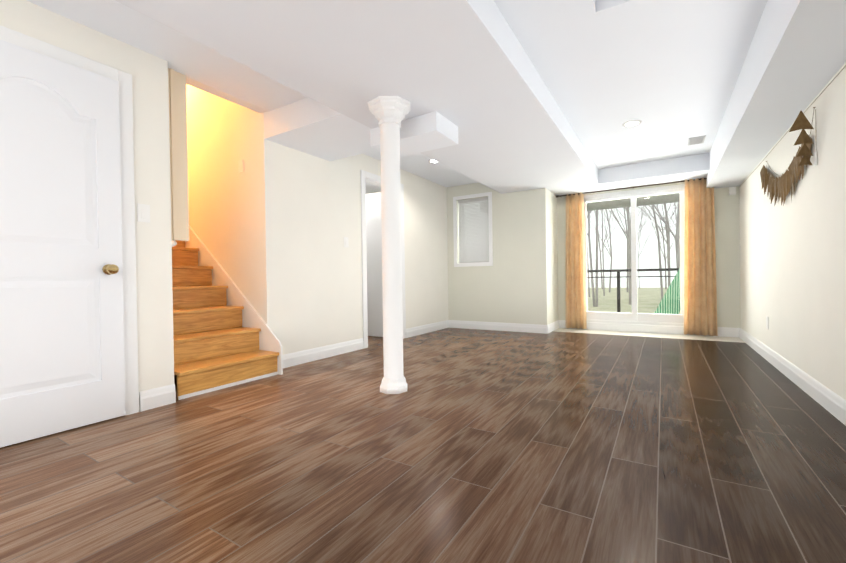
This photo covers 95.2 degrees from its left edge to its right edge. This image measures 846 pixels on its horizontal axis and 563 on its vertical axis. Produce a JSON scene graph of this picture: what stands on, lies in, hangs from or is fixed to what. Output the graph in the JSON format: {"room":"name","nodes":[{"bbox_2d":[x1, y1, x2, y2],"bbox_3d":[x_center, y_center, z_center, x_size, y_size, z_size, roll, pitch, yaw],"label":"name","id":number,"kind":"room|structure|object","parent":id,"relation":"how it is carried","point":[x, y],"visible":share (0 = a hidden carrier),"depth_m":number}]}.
{"room":"finished basement","nodes":[
{"label":"finished basement","id":0,"kind":"room"},
{"bbox_2d":[0,0,173,447],"bbox_3d":[-2.677,-0.522,1.190,0.100,2.750,3.464,-1,1,32],"label":"wall","id":1,"kind":"structure","parent":0,"point":[148,72],"depth_m":2.51},
{"bbox_2d":[0,40,125,446],"bbox_3d":[-2.025,-0.195,2.030,0.106,2.038,0.760,-1,1,32],"label":"door","id":2,"kind":"structure","parent":1,"relation":"in","point":[62,364],"depth_m":2.11},
{"bbox_2d":[0,25,138,415],"bbox_3d":[-2.067,-0.230,2.056,0.016,2.133,0.922,-1,1,32],"label":"door frame","id":3,"kind":"structure","parent":1,"relation":"attached to","point":[124,79],"depth_m":2.40},
{"bbox_2d":[137,203,149,222],"bbox_3d":[-1.801,-0.441,2.493,0.008,0.116,0.072,-1,1,32],"label":"light switch","id":4,"kind":"object","parent":1,"relation":"attached to","point":[143,212],"visible":1,"depth_m":2.49},
{"bbox_2d":[186,77,267,112],"bbox_3d":[-3.065,-2.977,3.965,3.452,2.977,0.840,-1,1,32],"label":"ceiling","id":5,"kind":"structure","parent":0,"point":[213,91],"depth_m":3.14},
{"bbox_2d":[186,84,278,338],"bbox_3d":[-2.832,-1.772,4.407,3.362,5.200,0.120,-1,1,32],"label":"wall","id":6,"kind":"structure","parent":0,"point":[232,218],"depth_m":3.71},
{"bbox_2d":[185,226,282,374],"bbox_3d":[-2.651,-0.591,4.233,3.295,2.835,0.016,-1,1,32],"label":"trim","id":7,"kind":"structure","parent":6,"relation":"attached to","point":[268,338],"depth_m":3.69},
{"bbox_2d":[115,0,601,195],"bbox_3d":[-0.079,-1.620,2.593,1.331,0.653,8.623,-1,1,32],"label":"ceiling","id":8,"kind":"structure","parent":0,"point":[449,60],"depth_m":2.31},
{"bbox_2d":[27,0,477,186],"bbox_3d":[-1.265,-1.605,2.842,0.947,0.653,7.794,-1,1,32],"label":"ceiling strip","id":9,"kind":"object","parent":8,"relation":"attached to","point":[295,120],"visible":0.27,"depth_m":3.02},
{"bbox_2d":[370,111,457,156],"bbox_3d":[-0.077,-1.231,3.273,0.650,0.157,0.370,-1,1,32],"label":"box","id":10,"kind":"object","parent":8,"relation":"attached to","point":[428,131],"visible":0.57,"depth_m":3.12},
{"bbox_2d":[275,143,447,354],"bbox_3d":[-0.494,-0.587,5.078,0.120,2.750,3.455,-1,1,32],"label":"wall","id":11,"kind":"structure","parent":0,"point":[318,207],"depth_m":4.22},
{"bbox_2d":[283,338,363,367],"bbox_3d":[-1.052,0.743,4.035,0.014,0.125,1.295,-1,1,32],"label":"baseboard","id":12,"kind":"structure","parent":11,"relation":"attached to","point":[300,357],"depth_m":4.01},
{"bbox_2d":[344,237,348,247],"bbox_3d":[-0.865,-0.443,4.357,0.008,0.116,0.072,-1,1,32],"label":"light switch","id":13,"kind":"object","parent":11,"relation":"attached to","point":[346,243],"visible":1,"depth_m":4.35},
{"bbox_2d":[366,192,382,336],"bbox_3d":[-0.744,-0.233,5.508,0.756,2.018,0.040,-1,1,32],"label":"door leaf","id":14,"kind":"structure","parent":11,"relation":"in","point":[374,264],"depth_m":5.45},
{"bbox_2d":[360,170,405,347],"bbox_3d":[-0.542,-0.270,4.987,0.141,2.120,0.880,-1,1,32],"label":"door frame","id":15,"kind":"structure","parent":11,"relation":"attached to","point":[374,179],"depth_m":4.63},
{"bbox_2d":[406,320,450,337],"bbox_3d":[0.089,0.711,5.869,0.015,0.125,1.245,-1,1,32],"label":"baseboard","id":16,"kind":"structure","parent":11,"relation":"attached to","point":[414,331],"depth_m":5.82},
{"bbox_2d":[365,182,380,193],"bbox_3d":[-1.166,-1.757,5.608,1.562,0.400,2.600,-1,1,32],"label":"ceiling","id":17,"kind":"structure","parent":0,"point":[370,188],"depth_m":6.52},
{"bbox_2d":[0,328,845,562],"bbox_3d":[-1.141,0.864,3.226,7.439,0.100,8.903,-1,1,32],"label":"floor","id":18,"kind":"structure","parent":0,"point":[479,446],"depth_m":1.69},
{"bbox_2d":[172,240,278,398],"bbox_3d":[-2.886,-0.435,3.888,3.298,2.535,0.820,-1,1,32],"label":"stairs","id":19,"kind":"structure","parent":18,"relation":"on","point":[216,343],"depth_m":3.29},
{"bbox_2d":[178,371,277,399],"bbox_3d":[-1.488,0.807,3.041,0.006,0.025,0.820,-1,1,32],"label":"trim","id":20,"kind":"structure","parent":19,"relation":"attached to","point":[225,386],"depth_m":2.99},
{"bbox_2d":[368,96,410,393],"bbox_3d":[-0.231,-0.245,2.850,0.326,2.097,0.326,-1,1,32],"label":"post","id":21,"kind":"object","parent":18,"relation":"on","point":[389,112],"visible":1,"depth_m":2.79},
{"bbox_2d":[447,182,554,324],"bbox_3d":[1.117,-0.619,6.146,1.729,2.750,0.300,-1,1,32],"label":"wall","id":22,"kind":"structure","parent":0,"point":[517,282],"depth_m":5.86},
{"bbox_2d":[453,192,492,266],"bbox_3d":[0.850,-0.816,6.261,0.670,1.145,0.260,-1,1,32],"label":"window","id":23,"kind":"structure","parent":22,"relation":"in","point":[490,262],"depth_m":6.15},
{"bbox_2d":[458,197,488,262],"bbox_3d":[0.816,-0.817,6.207,0.544,1.023,0.037,-1,1,32],"label":"window blinds","id":24,"kind":"object","parent":23,"relation":"attached to","point":[471,252],"visible":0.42,"depth_m":6.21},
{"bbox_2d":[451,320,550,333],"bbox_3d":[1.110,0.695,5.988,1.624,0.125,0.015,-1,1,32],"label":"baseboard","id":25,"kind":"structure","parent":22,"relation":"attached to","point":[514,327],"depth_m":5.91},
{"bbox_2d":[466,0,597,182],"bbox_3d":[0.320,-1.621,1.973,0.002,0.652,7.992,-1,1,32],"label":"ceiling","id":26,"kind":"structure","parent":0,"point":[492,19],"depth_m":2.54},
{"bbox_2d":[551,192,557,320],"bbox_3d":[2.027,-0.632,6.085,0.120,2.750,0.498,-1,1,32],"label":"wall","id":27,"kind":"structure","parent":0,"point":[554,245],"depth_m":6.02},
{"bbox_2d":[551,320,562,331],"bbox_3d":[1.985,0.683,5.872,0.015,0.125,0.703,-1,1,32],"label":"baseboard","id":28,"kind":"structure","parent":27,"relation":"attached to","point":[555,325],"depth_m":5.98},
{"bbox_2d":[494,0,766,168],"bbox_3d":[0.849,-1.727,1.642,1.247,0.450,7.992,-1,1,32],"label":"ceiling","id":29,"kind":"structure","parent":0,"point":[666,72],"depth_m":2.70},
{"bbox_2d":[622,120,641,126],"bbox_3d":[2.031,-1.534,3.753,0.170,0.005,0.170,-1,1,32],"label":"recessed light","id":30,"kind":"object","parent":29,"relation":"in","point":[631,123],"visible":1,"depth_m":3.75},
{"bbox_2d":[687,135,705,145],"bbox_3d":[3.012,-1.552,4.258,0.150,0.007,0.260,-1,1,32],"label":"ceiling vent","id":31,"kind":"object","parent":29,"relation":"in","point":[696,140],"visible":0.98,"depth_m":4.25},
{"bbox_2d":[557,182,739,334],"bbox_3d":[3.191,-0.645,5.583,2.388,2.750,0.120,-1,1,32],"label":"wall","id":32,"kind":"structure","parent":0,"point":[727,224],"depth_m":5.06},
{"bbox_2d":[580,184,689,334],"bbox_3d":[3.043,-0.299,5.652,1.480,2.058,0.110,-1,1,32],"label":"sliding glass door","id":33,"kind":"structure","parent":32,"relation":"in","point":[649,322],"depth_m":5.61},
{"bbox_2d":[556,178,717,335],"bbox_3d":[3.013,-0.323,5.538,2.110,2.072,0.151,-1,1,32],"label":"curtains","id":34,"kind":"object","parent":32,"relation":"attached to","point":[700,304],"visible":1,"depth_m":5.15},
{"bbox_2d":[702,327,738,336],"bbox_3d":[3.866,0.662,5.107,0.440,0.125,0.015,-1,1,32],"label":"baseboard","id":35,"kind":"structure","parent":32,"relation":"attached to","point":[722,331],"depth_m":5.03},
{"bbox_2d":[729,187,735,194],"bbox_3d":[3.988,-1.166,4.978,0.070,0.100,0.049,-1,1,32],"label":"sensor","id":36,"kind":"object","parent":32,"relation":"attached to","point":[732,190],"visible":0.98,"depth_m":4.96},
{"bbox_2d":[554,328,744,342],"bbox_3d":[3.148,0.782,5.417,2.468,0.102,0.650,-1,1,32],"label":"floor","id":37,"kind":"structure","parent":0,"point":[690,337],"depth_m":5.27},
{"bbox_2d":[598,153,709,189],"bbox_3d":[3.127,-1.690,5.303,1.247,0.653,0.631,-1,1,32],"label":"ceiling beam","id":38,"kind":"structure","parent":0,"point":[671,170],"depth_m":5.07},
{"bbox_2d":[706,0,845,188],"bbox_3d":[1.664,-1.562,1.439,0.349,0.800,8.503,-1,1,32],"label":"ceiling soffit","id":39,"kind":"structure","parent":0,"point":[794,61],"depth_m":2.32},
{"bbox_2d":[739,62,845,399],"bbox_3d":[1.802,-0.589,1.440,0.371,2.750,8.623,-1,1,32],"label":"wall","id":40,"kind":"structure","parent":0,"point":[793,271],"depth_m":2.68},
{"bbox_2d":[766,316,768,328],"bbox_3d":[3.270,0.391,3.670,0.008,0.116,0.072,-1,1,32],"label":"outlet","id":41,"kind":"object","parent":40,"relation":"attached to","point":[767,322],"visible":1,"depth_m":3.65},
{"bbox_2d":[760,107,816,205],"bbox_3d":[2.826,-0.860,3.091,0.130,0.542,1.430,-1,1,32],"label":"wall hanging","id":42,"kind":"object","parent":40,"relation":"attached to","point":[781,186],"depth_m":2.75},
{"bbox_2d":[739,328,845,425],"bbox_3d":[2.845,0.695,2.988,0.015,0.125,4.693,-1,1,32],"label":"baseboard","id":43,"kind":"structure","parent":40,"relation":"attached to","point":[830,401],"depth_m":2.71},
{"bbox_2d":[741,65,845,184],"bbox_3d":[2.857,-1.172,3.028,0.004,0.018,4.450,-1,1,32],"label":"cable","id":44,"kind":"object","parent":40,"relation":"attached to","point":[803,113],"visible":0.88,"depth_m":2.59},
{"label":"outside","id":45,"kind":"structure","parent":0,"visible":0},
{"bbox_2d":[480,193,679,210],"bbox_3d":[3.639,-1.450,6.059,5.400,0.300,1.175,-1,1,32],"label":"deck","id":46,"kind":"object","parent":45,"point":[640,200],"depth_m":6.33},
{"bbox_2d":[587,288,680,313],"bbox_3d":[8.958,0.629,15.903,16.000,0.100,23.297,-1,1,32],"label":"ground","id":47,"kind":"structure","parent":45,"point":[641,309],"depth_m":12.96},
{"bbox_2d":[467,202,679,306],"bbox_3d":[6.300,-7.370,17.645,21.454,16.009,24.267,-1,1,32],"label":"trees","id":48,"kind":"object","parent":47,"relation":"on","point":[667,230],"depth_m":12.59},
{"bbox_2d":[587,268,678,311],"bbox_3d":[4.755,0.225,7.735,4.500,0.970,0.060,-1,1,32],"label":"railing","id":49,"kind":"object","parent":47,"relation":"on","point":[626,270],"depth_m":8.10},
{"bbox_2d":[654,268,680,313],"bbox_3d":[4.133,0.141,6.266,0.806,1.100,0.501,-1,1,-28],"label":"hammock","id":50,"kind":"object","parent":47,"relation":"on","point":[671,292],"depth_m":6.30},
{"bbox_3d":[-3.295,-1.759,3.578,3.452,5.200,0.096,-1,1,32],"label":"wall","id":51,"kind":"structure","parent":0,"visible":0},
{"bbox_2d":[168,68,188,240],"bbox_3d":[-1.756,-0.895,2.745,0.024,1.202,0.160,-1,1,32],"label":"board","id":52,"kind":"object","parent":51,"relation":"attached to","point":[178,157],"visible":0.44,"depth_m":2.76}
]}

